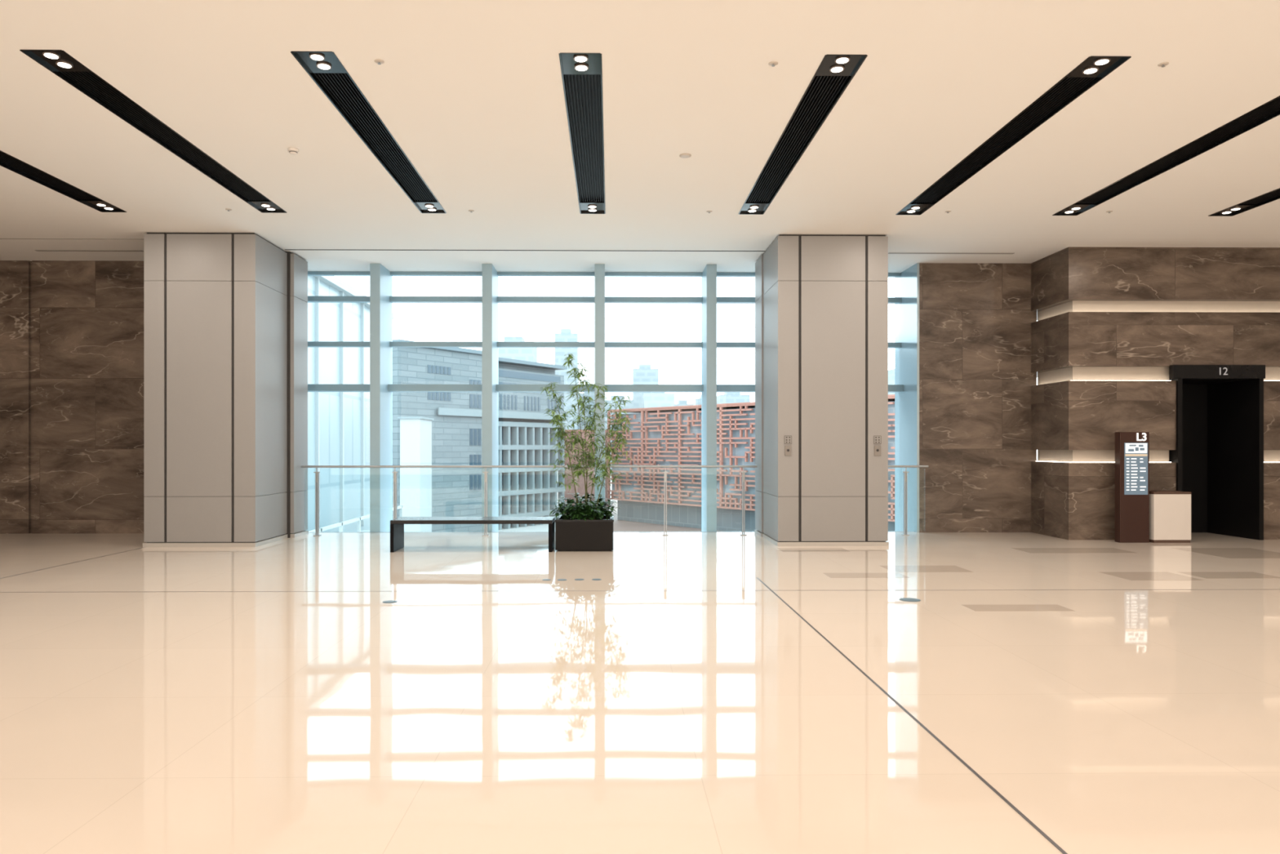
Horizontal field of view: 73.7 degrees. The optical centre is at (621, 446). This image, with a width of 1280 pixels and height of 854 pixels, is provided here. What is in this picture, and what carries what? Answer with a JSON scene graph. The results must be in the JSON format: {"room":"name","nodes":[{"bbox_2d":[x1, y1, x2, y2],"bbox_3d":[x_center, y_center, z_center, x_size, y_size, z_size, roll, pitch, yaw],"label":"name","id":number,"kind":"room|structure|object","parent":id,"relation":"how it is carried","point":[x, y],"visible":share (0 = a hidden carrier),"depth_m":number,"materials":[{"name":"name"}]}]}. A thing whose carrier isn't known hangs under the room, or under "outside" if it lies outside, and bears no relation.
{"room":"lobby","nodes":[
{"label":"lobby","id":0,"kind":"room"},
{"bbox_2d":[0,260,144,533],"bbox_3d":[-10.000,-0.855,15.296,6.400,4.710,1.150,0,0,-1],"label":"wall","id":1,"kind":"structure","parent":0,"point":[72,331],"depth_m":14.73,"materials":[{"name":"stone"}]},
{"bbox_2d":[306,271,369,391],"bbox_3d":[-5.313,-0.554,15.602,1.781,5.308,0.280,0,0,-1],"label":"window mullion","id":2,"kind":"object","parent":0,"point":[311,388],"depth_m":15.59,"materials":[{"name":"metal"}]},
{"bbox_2d":[369,263,481,532],"bbox_3d":[-3.441,-0.555,15.382,1.958,5.310,0.850,0,0,-1],"label":"window","id":3,"kind":"structure","parent":0,"point":[391,388],"depth_m":15.27,"materials":[{"name":"metal"}]},
{"bbox_2d":[496,271,594,391],"bbox_3d":[-1.389,-0.554,15.653,1.800,5.308,0.280,0,0,-1],"label":"window mullion","id":4,"kind":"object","parent":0,"point":[500,388],"depth_m":15.63,"materials":[{"name":"metal"}]},
{"bbox_2d":[0,531,1279,853],"bbox_3d":[-0.045,1.650,3.500,26.000,0.300,23.000,0,0,-1],"label":"floor","id":5,"kind":"structure","parent":0,"point":[148,705],"depth_m":5.02,"materials":[{"name":"beige tile"}]},
{"bbox_2d":[0,546,144,578],"bbox_3d":[-6.991,1.499,3.334,0.015,0.001,22.850,0,0,-1],"label":"trim","id":6,"kind":"structure","parent":5,"relation":"in","point":[144,547],"depth_m":10.88,"materials":[{"name":"metal"}]},
{"bbox_2d":[142,232,308,546],"bbox_3d":[-6.281,-0.855,13.725,1.777,4.710,1.950,0,0,-1],"label":"pillar","id":7,"kind":"structure","parent":5,"relation":"on","point":[225,314],"depth_m":12.77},
{"bbox_2d":[382,600,397,603],"bbox_3d":[-2.240,1.497,8.240,0.140,0.006,0.140,0,0,-1],"label":"socket","id":8,"kind":"object","parent":5,"relation":"on","point":[388,601],"visible":1,"depth_m":8.21,"materials":[{"name":"silver metal"}]},
{"bbox_2d":[390,516,555,552],"bbox_3d":[-2.148,1.272,12.433,2.296,0.455,0.620,0,0,-1],"label":"bench","id":9,"kind":"object","parent":5,"relation":"on","point":[397,525],"visible":1,"depth_m":12.14,"materials":[{"name":"black metal"}]},
{"bbox_2d":[481,263,498,532],"bbox_3d":[-2.374,-0.555,15.395,0.176,5.310,0.850,0,0,-1],"label":"window mullion","id":10,"kind":"structure","parent":5,"relation":"on","point":[490,278],"depth_m":14.97,"materials":[{"name":"metal"}]},
{"bbox_2d":[301,465,757,535],"bbox_3d":[-1.551,0.908,14.431,7.685,1.184,0.100,0,0,-1],"label":"glass railing","id":11,"kind":"object","parent":5,"relation":"on","point":[317,473],"visible":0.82,"depth_m":14.39,"materials":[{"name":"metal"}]},
{"bbox_2d":[555,515,613,551],"bbox_3d":[-0.543,1.272,12.614,0.844,0.455,0.856,0,0,-1],"label":"planter","id":12,"kind":"object","parent":5,"relation":"on","point":[571,535],"visible":0.93,"depth_m":12.19,"materials":[{"name":"metal"}]},
{"bbox_2d":[549,492,620,520],"bbox_3d":[-0.542,0.891,12.626,1.033,0.422,1.086,0,0,39],"label":"groundcover","id":13,"kind":"object","parent":12,"relation":"on","point":[578,510],"visible":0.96,"depth_m":12.45,"materials":[{"name":"green plant"}]},
{"bbox_2d":[540,353,632,519],"bbox_3d":[-0.536,-0.147,12.616,1.401,2.487,0.813,0,0,2],"label":"bamboo plant","id":14,"kind":"object","parent":12,"relation":"on","point":[562,433],"visible":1,"depth_m":12.59,"materials":[{"name":"green plant"}]},
{"bbox_2d":[594,263,604,515],"bbox_3d":[-0.398,-0.555,15.421,0.176,5.310,0.850,0,0,-1],"label":"trim","id":15,"kind":"structure","parent":5,"relation":"on","point":[599,268],"depth_m":14.99,"materials":[{"name":"metal"}]},
{"bbox_2d":[520,531,754,532],"bbox_3d":[-0.811,1.798,14.981,11.968,0.604,0.020,0,0,-1],"label":"trim","id":16,"kind":"structure","parent":5,"relation":"on","point":[520,531],"depth_m":14.99,"materials":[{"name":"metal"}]},
{"bbox_2d":[226,589,1102,591],"bbox_3d":[-0.115,1.499,8.875,26.000,0.001,0.012,0,0,-1],"label":"trim","id":17,"kind":"structure","parent":5,"relation":"on","point":[971,589],"depth_m":8.88,"materials":[{"name":"metal"}]},
{"bbox_2d":[701,264,716,531],"bbox_3d":[1.573,-0.555,15.447,0.176,5.310,0.850,0,0,-1],"label":"window mullion","id":18,"kind":"structure","parent":5,"relation":"on","point":[708,279],"depth_m":15.02,"materials":[{"name":"metal"}]},
{"bbox_2d":[777,547,850,551],"bbox_3d":[2.777,1.499,12.392,0.968,0.001,0.478,0,0,-1],"label":"trim","id":19,"kind":"structure","parent":5,"relation":"on","point":[784,549],"depth_m":12.39,"materials":[{"name":"stone"}]},
{"bbox_2d":[754,234,888,546],"bbox_3d":[3.166,-0.855,13.847,1.707,4.710,1.950,0,0,-1],"label":"pillar","id":20,"kind":"structure","parent":5,"relation":"on","point":[821,300],"depth_m":12.89,"materials":[{"name":"beige"}]},
{"bbox_2d":[784,445,791,455],"bbox_3d":[2.506,0.060,12.875,0.100,0.150,0.018,0,0,-1],"label":"panel","id":21,"kind":"object","parent":20,"relation":"attached to","point":[787,448],"visible":1,"depth_m":12.87,"materials":[{"name":"metal"}]},
{"bbox_2d":[784,435,791,444],"bbox_3d":[2.506,-0.103,12.879,0.110,0.125,0.010,0,0,-1],"label":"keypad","id":22,"kind":"object","parent":20,"relation":"attached to","point":[788,439],"visible":1,"depth_m":12.88,"materials":[{"name":"beige metal"}]},
{"bbox_2d":[873,435,880,444],"bbox_3d":[3.860,-0.103,12.896,0.110,0.125,0.010,0,0,-1],"label":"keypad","id":23,"kind":"object","parent":20,"relation":"attached to","point":[877,439],"visible":1,"depth_m":12.89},
{"bbox_2d":[874,445,880,455],"bbox_3d":[3.860,0.060,12.892,0.100,0.150,0.018,0,0,-1],"label":"panel","id":24,"kind":"object","parent":20,"relation":"attached to","point":[877,448],"visible":1,"depth_m":12.89,"materials":[{"name":"beige metal"}]},
{"bbox_2d":[823,573,909,577],"bbox_3d":[2.837,1.499,9.939,0.908,0.001,0.384,0,0,-1],"label":"trim","id":25,"kind":"structure","parent":5,"relation":"on","point":[829,575],"depth_m":9.89,"materials":[{"name":"tile"}]},
{"bbox_2d":[888,465,928,535],"bbox_3d":[4.673,0.908,14.512,1.045,1.184,0.100,0,0,-1],"label":"glass railing","id":26,"kind":"object","parent":5,"relation":"on","point":[905,472],"visible":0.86,"depth_m":14.48,"materials":[{"name":"metal"}]},
{"bbox_2d":[899,597,920,601],"bbox_3d":[2.817,1.497,8.348,0.200,0.006,0.200,0,0,-1],"label":"socket","id":27,"kind":"object","parent":5,"relation":"on","point":[906,599],"visible":1,"depth_m":8.33,"materials":[{"name":"silver metal"}]},
{"bbox_2d":[756,577,1067,853],"bbox_3d":[1.661,1.499,0.897,0.016,0.002,17.750,0,0,-1],"label":"trim","id":28,"kind":"structure","parent":5,"relation":"on","point":[961,760],"depth_m":4.23,"materials":[{"name":"metal"}]},
{"bbox_2d":[880,565,973,572],"bbox_3d":[3.723,1.499,10.471,0.956,0.001,0.568,0,0,-1],"label":"trim","id":29,"kind":"structure","parent":5,"relation":"on","point":[893,568],"depth_m":10.42,"materials":[{"name":"tile"}]},
{"bbox_2d":[962,604,1075,611],"bbox_3d":[3.676,1.499,7.937,0.917,0.001,0.326,0,0,-1],"label":"trim","id":30,"kind":"structure","parent":5,"relation":"on","point":[1015,607],"depth_m":7.94,"materials":[{"name":"tile"}]},
{"bbox_2d":[1010,547,1139,553],"bbox_3d":[6.510,1.499,12.316,1.538,0.001,0.627,0,0,-1],"label":"trim","id":31,"kind":"structure","parent":5,"relation":"on","point":[1031,550],"depth_m":12.30,"materials":[{"name":"stone"}]},
{"bbox_2d":[1115,431,1149,542],"bbox_3d":[8.005,0.635,13.390,0.462,1.729,0.150,0,0,-1],"label":"kiosk","id":32,"kind":"object","parent":5,"relation":"on","point":[1131,448],"visible":1,"depth_m":13.32,"materials":[{"name":"brown"}]},
{"bbox_2d":[1100,571,1204,580],"bbox_3d":[6.115,1.499,9.882,0.833,0.001,0.655,0,0,-1],"label":"trim","id":33,"kind":"structure","parent":5,"relation":"on","point":[1153,575],"depth_m":9.89,"materials":[{"name":"tile"}]},
{"bbox_2d":[1149,490,1191,542],"bbox_3d":[8.576,1.099,13.458,0.586,0.802,0.330,0,0,-1],"label":"litter bin","id":34,"kind":"object","parent":5,"relation":"on","point":[1170,511],"visible":0.85,"depth_m":13.29,"materials":[{"name":"beige metal"}]},
{"bbox_2d":[1172,547,1279,558],"bbox_3d":[8.714,1.499,12.030,1.172,0.001,1.192,0,0,-1],"label":"trim","id":35,"kind":"structure","parent":5,"relation":"on","point":[1228,553],"depth_m":12.11,"materials":[{"name":"tile"}]},
{"bbox_2d":[1179,571,1279,578],"bbox_3d":[7.096,1.499,9.955,0.917,0.001,0.511,0,0,-1],"label":"trim","id":36,"kind":"structure","parent":5,"relation":"on","point":[1233,575],"depth_m":9.95,"materials":[{"name":"stone"}]},
{"bbox_2d":[0,0,1279,272],"bbox_3d":[-0.052,-3.210,4.000,26.000,0.001,24.000,0,0,-1],"label":"ceiling","id":37,"kind":"structure","parent":0,"point":[471,91],"depth_m":8.55,"materials":[{"name":"paint"}]},
{"bbox_2d":[0,238,97,239],"bbox_3d":[-10.271,-3.207,13.158,5.803,0.004,0.020,0,0,-1],"label":"trim","id":38,"kind":"structure","parent":37,"relation":"attached to","point":[0,238],"depth_m":13.16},
{"bbox_2d":[0,150,126,212],"bbox_3d":[-6.911,-3.298,9.271,0.350,0.184,4.800,0,0,-1],"label":"ceiling light","id":39,"kind":"object","parent":37,"relation":"attached to","point":[12,163],"visible":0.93,"depth_m":10.50,"materials":[{"name":"black metal"}]},
{"bbox_2d":[0,151,100,199],"bbox_3d":[-6.911,-3.263,9.271,0.330,0.045,3.900,0,0,-1],"label":"grille","id":40,"kind":"object","parent":39,"relation":"attached to","point":[12,163],"depth_m":10.28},
{"bbox_2d":[34,249,143,251],"bbox_3d":[-8.714,-3.207,13.973,1.745,0.005,0.070,0,0,-1],"label":"trim","id":41,"kind":"structure","parent":37,"relation":"attached to","point":[34,250],"depth_m":13.98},
{"bbox_2d":[19,49,286,213],"bbox_3d":[-4.731,-3.298,9.299,0.350,0.184,4.800,0,0,-1],"label":"ceiling light","id":42,"kind":"object","parent":37,"relation":"attached to","point":[59,62],"visible":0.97,"depth_m":8.47,"materials":[{"name":"black metal"}]},
{"bbox_2d":[61,71,267,200],"bbox_3d":[-4.731,-3.263,9.299,0.330,0.045,3.900,0,0,-1],"label":"grille","id":43,"kind":"object","parent":42,"relation":"attached to","point":[89,83],"depth_m":8.77,"materials":[{"name":"black metal"}]},
{"bbox_2d":[288,147,298,155],"bbox_3d":[-3.548,-3.184,9.213,0.110,0.052,0.110,0,0,-1],"label":"smoke detector","id":44,"kind":"object","parent":37,"relation":"attached to","point":[294,151],"visible":1,"depth_m":9.18,"materials":[{"name":"white plastic"}]},
{"bbox_2d":[290,51,446,213],"bbox_3d":[-2.551,-3.298,9.328,0.350,0.184,4.800,0,0,-1],"label":"ceiling light","id":45,"kind":"object","parent":37,"relation":"attached to","point":[325,68],"visible":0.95,"depth_m":8.52,"materials":[{"name":"black metal"}]},
{"bbox_2d":[313,72,435,200],"bbox_3d":[-2.551,-3.263,9.328,0.330,0.045,3.900,0,0,-1],"label":"grille","id":46,"kind":"object","parent":45,"relation":"attached to","point":[339,87],"depth_m":8.80,"materials":[{"name":"black metal"}]},
{"bbox_2d":[374,58,384,64],"bbox_3d":[-2.022,-3.200,7.109,0.080,0.024,0.080,0,0,-1],"label":"sprinkler","id":47,"kind":"object","parent":37,"relation":"attached to","point":[378,61],"visible":1,"depth_m":7.10,"materials":[{"name":"plastic"}]},
{"bbox_2d":[284,248,764,251],"bbox_3d":[-1.574,-3.207,13.948,7.833,0.005,0.035,0,0,-1],"label":"trim","id":48,"kind":"structure","parent":37,"relation":"attached to","point":[285,249],"depth_m":13.93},
{"bbox_2d":[559,53,605,213],"bbox_3d":[-0.372,-3.298,9.356,0.350,0.184,4.800,0,0,-1],"label":"ceiling light","id":49,"kind":"object","parent":37,"relation":"attached to","point":[581,73],"visible":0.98,"depth_m":8.61,"materials":[{"name":"black metal"}]},
{"bbox_2d":[564,74,604,201],"bbox_3d":[-0.372,-3.263,9.356,0.330,0.045,3.900,0,0,-1],"label":"grille","id":50,"kind":"object","parent":49,"relation":"attached to","point":[584,113],"depth_m":8.85,"materials":[{"name":"black metal"}]},
{"bbox_2d":[679,153,691,158],"bbox_3d":[0.698,-3.204,9.402,0.130,0.012,0.130,0,0,-1],"label":"ceiling speaker","id":51,"kind":"object","parent":37,"relation":"attached to","point":[682,155],"visible":1,"depth_m":9.38,"materials":[{"name":"plastic"}]},
{"bbox_2d":[768,61,777,66],"bbox_3d":[1.267,-3.200,7.146,0.080,0.024,0.080,0,0,-1],"label":"sprinkler","id":52,"kind":"object","parent":37,"relation":"attached to","point":[772,64],"visible":1,"depth_m":7.13,"materials":[{"name":"plastic"}]},
{"bbox_2d":[738,54,867,214],"bbox_3d":[1.808,-3.298,9.384,0.350,0.184,4.800,0,0,-1],"label":"ceiling light","id":53,"kind":"object","parent":37,"relation":"attached to","point":[834,73],"visible":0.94,"depth_m":8.60,"materials":[{"name":"black metal"}]},
{"bbox_2d":[746,75,848,202],"bbox_3d":[1.808,-3.263,9.384,0.330,0.045,3.900,0,0,-1],"label":"grille","id":54,"kind":"object","parent":53,"relation":"attached to","point":[806,121],"depth_m":8.87,"materials":[{"name":"black metal"}]},
{"bbox_2d":[888,252,1013,253],"bbox_3d":[5.460,-3.207,14.157,2.092,0.005,0.070,0,0,-1],"label":"trim","id":55,"kind":"structure","parent":37,"relation":"attached to","point":[889,252],"depth_m":14.16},
{"bbox_2d":[895,55,1131,214],"bbox_3d":[3.988,-3.298,9.413,0.350,0.184,4.800,0,0,-1],"label":"ceiling light","id":56,"kind":"object","parent":37,"relation":"attached to","point":[1094,68],"visible":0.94,"depth_m":8.63,"materials":[{"name":"black metal"}]},
{"bbox_2d":[911,77,1095,203],"bbox_3d":[3.988,-3.263,9.413,0.330,0.045,3.900,0,0,-1],"label":"grille","id":57,"kind":"object","parent":56,"relation":"attached to","point":[1067,90],"depth_m":8.89,"materials":[{"name":"black metal"}]},
{"bbox_2d":[1157,62,1168,66],"bbox_3d":[4.541,-3.200,7.158,0.080,0.024,0.080,0,0,-1],"label":"sprinkler","id":58,"kind":"object","parent":37,"relation":"attached to","point":[1162,64],"visible":1,"depth_m":7.14,"materials":[{"name":"plastic"}]},
{"bbox_2d":[1052,95,1279,215],"bbox_3d":[6.168,-3.298,9.441,0.350,0.184,4.800,0,0,-1],"label":"ceiling light","id":59,"kind":"object","parent":37,"relation":"attached to","point":[1270,109],"visible":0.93,"depth_m":9.46,"materials":[{"name":"black metal"}]},
{"bbox_2d":[1208,187,1279,216],"bbox_3d":[8.348,-3.298,9.469,0.350,0.184,4.800,0,0,-1],"label":"ceiling light","id":60,"kind":"object","parent":37,"relation":"attached to","point":[1273,195],"visible":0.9,"depth_m":11.39,"materials":[{"name":"black metal"}]},
{"bbox_2d":[1240,188,1279,204],"bbox_3d":[8.348,-3.263,9.469,0.330,0.045,3.900,0,0,-1],"label":"grille","id":61,"kind":"object","parent":60,"relation":"attached to","point":[1273,195],"depth_m":11.12,"materials":[{"name":"black metal"}]},
{"bbox_2d":[604,271,703,391],"bbox_3d":[0.584,-0.554,15.679,1.795,5.308,0.280,0,0,-1],"label":"window mullion","id":62,"kind":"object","parent":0,"point":[612,388],"depth_m":15.66,"materials":[{"name":"metal"}]},
{"bbox_2d":[677,400,687,404],"bbox_3d":[35.982,-26.272,509.010,4.932,2.500,11.000,0,0,-1],"label":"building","id":63,"kind":"structure","parent":0,"point":[680,402],"depth_m":503.53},
{"bbox_2d":[716,272,755,392],"bbox_3d":[2.562,-0.554,15.705,1.808,5.308,0.280,0,0,-1],"label":"window mullion","id":64,"kind":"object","parent":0,"point":[720,388],"depth_m":15.68,"materials":[{"name":"metal"}]},
{"bbox_2d":[888,272,903,392],"bbox_3d":[4.393,-0.554,15.728,1.503,5.308,0.280,0,0,-1],"label":"window frame","id":65,"kind":"structure","parent":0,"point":[891,388],"depth_m":15.71,"materials":[{"name":"metal"}]},
{"bbox_2d":[919,262,1036,532],"bbox_3d":[6.221,-0.855,15.507,2.068,4.710,1.150,0,0,-1],"label":"wall","id":66,"kind":"structure","parent":0,"point":[976,379],"depth_m":14.93,"materials":[{"name":"stone"}]},
{"bbox_2d":[894,262,919,532],"bbox_3d":[5.167,-0.705,15.489,0.040,5.010,1.160,0,0,-1],"label":"window","id":67,"kind":"structure","parent":66,"relation":"attached to","point":[906,286],"depth_m":15.35,"materials":[{"name":"glass"}]},
{"bbox_2d":[1031,246,1279,539],"bbox_3d":[9.985,-0.855,14.891,5.644,4.710,2.280,0,0,-1],"label":"wall","id":68,"kind":"structure","parent":0,"point":[1069,500],"depth_m":13.74,"materials":[{"name":"stone"}]},
{"bbox_2d":[1035,460,1115,462],"bbox_3d":[8.072,0.252,14.384,1.635,0.009,1.145,0,0,-1],"label":"trim","id":69,"kind":"structure","parent":68,"relation":"attached to","point":[1036,460],"depth_m":13.81,"materials":[{"name":"beige"}]},
{"bbox_2d":[1037,366,1168,385],"bbox_3d":[8.099,-1.180,14.437,1.580,0.236,1.140,0,0,-1],"label":"trim","id":70,"kind":"structure","parent":68,"relation":"attached to","point":[1073,373],"depth_m":13.87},
{"bbox_2d":[1037,449,1168,462],"bbox_3d":[8.099,0.155,14.437,1.580,0.204,1.140,0,0,-1],"label":"trim","id":71,"kind":"structure","parent":68,"relation":"attached to","point":[1065,455],"depth_m":13.88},
{"bbox_2d":[1037,300,1279,320],"bbox_3d":[10.061,-2.268,14.462,5.504,0.204,1.140,0,0,-1],"label":"trim","id":72,"kind":"structure","parent":68,"relation":"attached to","point":[1073,305],"depth_m":13.88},
{"bbox_2d":[1168,364,1265,540],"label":"door","id":73,"kind":"structure","parent":68,"relation":"in","point":[1218,456],"depth_m":14.28,"materials":[{"name":"black metal"}]},
{"bbox_2d":[1263,366,1279,380],"bbox_3d":[11.565,-1.180,14.482,2.496,0.236,1.140,0,0,-1],"label":"trim","id":74,"kind":"structure","parent":68,"relation":"attached to","point":[1272,373],"depth_m":13.90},
{"bbox_2d":[1263,449,1279,462],"bbox_3d":[11.565,0.155,14.482,2.496,0.204,1.140,0,0,-1],"label":"trim","id":75,"kind":"structure","parent":68,"relation":"attached to","point":[1269,455],"depth_m":13.90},
{"label":"outside","id":76,"kind":"structure","parent":0,"visible":0},
{"bbox_2d":[498,459,1037,532],"bbox_3d":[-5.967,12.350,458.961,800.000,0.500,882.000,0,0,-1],"label":"ground","id":77,"kind":"structure","parent":76,"point":[544,527],"depth_m":125.98,"materials":[{"name":"grey concrete"}]},
{"bbox_2d":[307,275,403,532],"bbox_3d":[-19.623,2.750,32.398,20.000,18.700,19.300,0,0,-1],"label":"building","id":78,"kind":"structure","parent":77,"relation":"on","point":[339,422],"depth_m":34.34,"materials":[{"name":"white glass"}]},
{"bbox_2d":[397,416,433,532],"bbox_3d":[-22.823,4.438,94.711,2.543,15.324,6.400,0,0,-1],"label":"block","id":79,"kind":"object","parent":77,"relation":"on","point":[415,432],"visible":0.82,"depth_m":91.72,"materials":[{"name":"concrete"}]},
{"bbox_2d":[392,339,568,532],"bbox_3d":[-26.081,-0.692,126.997,18.600,25.584,35.452,0,0,33],"label":"office building","id":80,"kind":"structure","parent":77,"relation":"on","point":[524,436],"depth_m":119.31,"materials":[{"name":"concrete"}]},
{"bbox_2d":[498,336,537,362],"bbox_3d":[-48.442,-18.609,389.403,17.757,61.418,20.000,0,0,-1],"label":"tower","id":81,"kind":"structure","parent":77,"relation":"on","point":[530,354],"depth_m":379.43,"materials":[{"name":"white"}]},
{"bbox_2d":[504,336,524,341],"bbox_3d":[-48.867,-48.068,387.897,7.990,2.500,11.000,0,0,-1],"label":"plant","id":82,"kind":"object","parent":81,"relation":"on","point":[506,338],"depth_m":382.41,"materials":[{"name":"white"}]},
{"bbox_2d":[554,328,578,429],"bbox_3d":[-27.671,-23.064,429.676,11.139,70.329,20.000,0,0,-1],"label":"tower","id":83,"kind":"structure","parent":77,"relation":"on","point":[566,335],"depth_m":419.69,"materials":[{"name":"white"}]},
{"bbox_2d":[560,328,572,333],"bbox_3d":[-27.930,-56.979,428.173,5.013,2.500,11.000,0,0,-1],"label":"plant","id":84,"kind":"object","parent":83,"relation":"on","point":[562,331],"depth_m":422.67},
{"bbox_2d":[578,391,594,429],"bbox_3d":[-16.821,-9.254,459.820,13.700,42.708,20.000,0,0,-1],"label":"tower","id":85,"kind":"structure","parent":77,"relation":"on","point":[591,394],"depth_m":449.82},
{"bbox_2d":[564,429,608,515],"bbox_3d":[-6.098,4.630,147.033,7.626,14.939,10.200,0,0,-1],"label":"annex","id":86,"kind":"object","parent":77,"relation":"on","point":[581,479],"visible":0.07,"depth_m":142.13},
{"bbox_2d":[604,395,633,470],"bbox_3d":[-1.976,-6.955,440.011,15.118,38.111,20.000,0,0,-1],"label":"tower","id":87,"kind":"structure","parent":77,"relation":"on","point":[628,405],"depth_m":430.06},
{"bbox_2d":[610,395,624,399],"bbox_3d":[-2.335,-24.761,438.507,6.803,2.500,11.000,0,0,-1],"label":"plant","id":88,"kind":"object","parent":87,"relation":"on","point":[611,396],"depth_m":433.01,"materials":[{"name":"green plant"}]},
{"bbox_2d":[632,364,658,408],"bbox_3d":[12.814,-16.229,470.206,13.669,56.658,20.000,0,0,-1],"label":"tower","id":89,"kind":"structure","parent":77,"relation":"on","point":[644,375],"depth_m":460.15,"materials":[{"name":"white"}]},
{"bbox_2d":[639,364,650,368],"bbox_3d":[12.492,-43.308,468.702,6.151,2.500,11.000,0,0,-1],"label":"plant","id":90,"kind":"object","parent":89,"relation":"on","point":[641,366],"depth_m":463.19,"materials":[{"name":"white"}]},
{"bbox_2d":[642,391,674,408],"bbox_3d":[17.383,-7.705,410.260,14.394,39.610,20.000,0,0,-1],"label":"tower","id":91,"kind":"structure","parent":77,"relation":"on","point":[654,399],"depth_m":400.27,"materials":[{"name":"white"}]},
{"bbox_2d":[650,391,665,393],"bbox_3d":[17.043,-26.261,408.756,6.477,2.500,11.000,0,0,-1],"label":"plant","id":92,"kind":"object","parent":91,"relation":"on","point":[651,392],"depth_m":403.22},
{"bbox_2d":[608,500,723,531],"bbox_3d":[26.613,12.075,145.358,63.000,0.050,90.000,0,0,-1],"label":"pavement","id":93,"kind":"structure","parent":77,"relation":"on","point":[618,525],"depth_m":128.00,"materials":[{"name":"grey concrete"}]},
{"bbox_2d":[607,394,894,531],"bbox_3d":[23.724,3.032,125.325,22.000,18.137,55.891,0,0,-39],"label":"building","id":94,"kind":"structure","parent":93,"relation":"on","point":[662,435],"depth_m":126.72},
{"bbox_2d":[674,400,693,406],"bbox_3d":[36.236,-7.711,510.514,10.960,39.622,20.000,0,0,-1],"label":"tower","id":95,"kind":"structure","parent":77,"relation":"on","point":[680,402],"depth_m":503.53,"materials":[{"name":"white"}]},
{"bbox_2d":[693,395,701,404],"bbox_3d":[51.943,-9.843,530.720,13.851,43.886,20.000,0,0,-1],"label":"tower","id":96,"kind":"structure","parent":77,"relation":"on","point":[697,401],"depth_m":520.65,"materials":[{"name":"white"}]},
{"bbox_2d":[716,392,750,404],"bbox_3d":[63.549,-9.848,490.867,16.936,43.896,20.000,0,0,-1],"label":"tower","id":97,"kind":"structure","parent":77,"relation":"on","point":[727,397],"depth_m":480.94,"materials":[{"name":"white"}]},
{"bbox_2d":[724,392,740,394],"bbox_3d":[63.145,-30.546,489.362,7.621,2.500,11.000,0,0,-1],"label":"plant","id":98,"kind":"object","parent":97,"relation":"on","point":[724,393],"depth_m":483.88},
{"bbox_2d":[888,368,894,394],"bbox_3d":[131.063,-12.460,411.738,6.935,49.121,20.000,0,0,-1],"label":"tower","id":99,"kind":"structure","parent":77,"relation":"on","point":[891,372],"depth_m":405.58,"materials":[{"name":"white"}]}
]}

